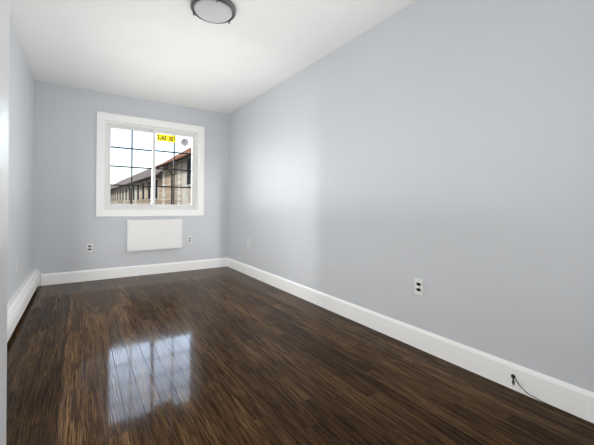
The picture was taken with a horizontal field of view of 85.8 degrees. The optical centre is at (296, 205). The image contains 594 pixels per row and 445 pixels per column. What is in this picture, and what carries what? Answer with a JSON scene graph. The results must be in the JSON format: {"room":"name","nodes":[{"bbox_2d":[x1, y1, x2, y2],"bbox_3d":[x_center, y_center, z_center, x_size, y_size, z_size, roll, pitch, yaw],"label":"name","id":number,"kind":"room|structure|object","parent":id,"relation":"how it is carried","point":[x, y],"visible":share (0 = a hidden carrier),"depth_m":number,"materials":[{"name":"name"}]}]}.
{"room":"empty bedroom","nodes":[
{"label":"empty bedroom","id":0,"kind":"room"},
{"bbox_2d":[0,0,9,444],"bbox_3d":[-0.426,-0.245,0.086,0.357,2.500,1.180,0,0,-34],"label":"wall","id":1,"kind":"structure","parent":0,"point":[4,72],"depth_m":0.64,"materials":[{"name":"white paint"}]},
{"bbox_2d":[7,17,34,303],"bbox_3d":[-1.795,-0.257,1.666,0.150,2.500,5.630,0,0,-34],"label":"wall","id":2,"kind":"structure","parent":0,"point":[21,165],"depth_m":3.01,"materials":[{"name":"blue paint"}]},
{"bbox_2d":[7,269,39,341],"bbox_3d":[-2.029,0.888,2.195,0.068,0.207,4.100,0,0,-34],"label":"baseboard heater","id":3,"kind":"object","parent":2,"relation":"attached to","point":[17,304],"visible":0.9,"depth_m":2.79,"materials":[{"name":"white metal"}]},
{"bbox_2d":[33,80,228,285],"bbox_3d":[-2.216,-0.260,4.654,2.487,2.500,0.200,0,0,-34],"label":"wall","id":4,"kind":"structure","parent":0,"point":[68,225],"depth_m":4.19,"materials":[{"name":"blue paint"}]},
{"bbox_2d":[86,243,92,251],"bbox_3d":[-2.720,0.556,4.194,0.070,0.115,0.009,0,0,-34],"label":"electrical outlet","id":5,"kind":"object","parent":4,"relation":"attached to","point":[89,247],"visible":1,"depth_m":4.19,"materials":[{"name":"white plastic"}]},
{"bbox_2d":[41,258,227,285],"bbox_3d":[-2.134,0.920,4.586,2.412,0.140,0.016,0,0,-34],"label":"baseboard","id":6,"kind":"structure","parent":4,"relation":"attached to","point":[79,276],"depth_m":4.43,"materials":[{"name":"white wood"}]},
{"bbox_2d":[96,111,204,216],"bbox_3d":[-2.056,-0.544,4.625,1.435,1.394,0.025,0,0,-34],"label":"window","id":7,"kind":"structure","parent":4,"relation":"in","point":[101,116],"depth_m":4.49,"materials":[{"name":"white"}]},
{"bbox_2d":[103,118,198,210],"bbox_3d":[-2.113,-0.544,4.711,1.271,1.230,0.219,0,0,-34],"label":"liner","id":8,"kind":"object","parent":4,"relation":"in","point":[127,122],"visible":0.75,"depth_m":4.70,"materials":[{"name":"white"}]},
{"bbox_2d":[104,121,196,209],"bbox_3d":[-2.114,-0.544,4.712,1.247,1.206,0.085,0,0,-34],"label":"window unit","id":9,"kind":"structure","parent":8,"relation":"in","point":[161,136],"depth_m":4.68,"materials":[{"name":"white plastic"}]},
{"bbox_2d":[127,219,181,250],"bbox_3d":[-2.034,0.414,4.606,0.736,0.431,0.090,0,0,-34],"label":"radiator","id":10,"kind":"object","parent":4,"relation":"attached to","point":[148,234],"visible":1,"depth_m":4.55,"materials":[{"name":"white metal"}]},
{"bbox_2d":[187,236,191,243],"bbox_3d":[-1.649,0.524,4.915,0.070,0.115,0.009,0,0,-34],"label":"electrical outlet","id":11,"kind":"object","parent":4,"relation":"attached to","point":[189,239],"visible":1,"depth_m":4.91,"materials":[{"name":"white plastic"}]},
{"bbox_2d":[10,0,415,113],"bbox_3d":[-0.690,-1.558,2.402,2.787,0.120,5.630,0,0,-34],"label":"ceiling","id":12,"kind":"structure","parent":0,"point":[175,52],"depth_m":2.96,"materials":[{"name":"white paint"}]},
{"bbox_2d":[190,0,235,23],"bbox_3d":[-0.630,-1.459,2.413,0.332,0.076,0.332,0,0,-34],"label":"flush-mount light","id":13,"kind":"object","parent":12,"relation":"attached to","point":[217,11],"visible":1,"depth_m":2.36,"materials":[{"name":"grey glass"}]},
{"bbox_2d":[6,266,593,444],"bbox_3d":[-0.711,1.052,2.402,2.787,0.100,5.630,0,0,-34],"label":"floor","id":14,"kind":"structure","parent":0,"point":[226,355],"depth_m":1.85,"materials":[{"name":"brown wood"}]},
{"bbox_2d":[228,0,593,392],"bbox_3d":[0.393,-0.239,3.138,0.150,2.500,5.630,0,0,-34],"label":"wall","id":15,"kind":"structure","parent":0,"point":[443,150],"depth_m":2.12,"materials":[{"name":"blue paint"}]},
{"bbox_2d":[227,258,593,423],"bbox_3d":[0.333,0.941,3.064,0.016,0.140,5.264,0,0,-34],"label":"baseboard","id":16,"kind":"structure","parent":15,"relation":"attached to","point":[568,398],"depth_m":2.04,"materials":[{"name":"white wood"}]},
{"bbox_2d":[511,374,593,424],"bbox_3d":[1.317,0.976,1.541,0.057,0.084,0.533,0,0,-34],"label":"cable","id":17,"kind":"object","parent":16,"relation":"attached to","point":[513,377],"visible":1,"depth_m":1.68,"materials":[{"name":"plastic"}]},
{"bbox_2d":[415,278,423,295],"bbox_3d":[0.869,0.580,2.279,0.009,0.115,0.070,0,0,-34],"label":"electrical outlet","id":18,"kind":"object","parent":15,"relation":"attached to","point":[419,286],"visible":1,"depth_m":2.27,"materials":[{"name":"white plastic"}]},
{"label":"outside","id":19,"kind":"structure","parent":0,"visible":0},
{"bbox_3d":[-32.693,6.840,65.556,140.000,0.200,134.220,0,0,-34],"label":"ground","id":20,"kind":"structure","parent":19,"visible":0},
{"bbox_2d":[110,139,190,204],"bbox_3d":[-20.090,0.165,45.835,12.580,13.356,76.122,0,0,-34],"label":"building","id":21,"kind":"structure","parent":20,"relation":"on","point":[183,159],"depth_m":24.88,"materials":[{"name":"brown"}]}
]}

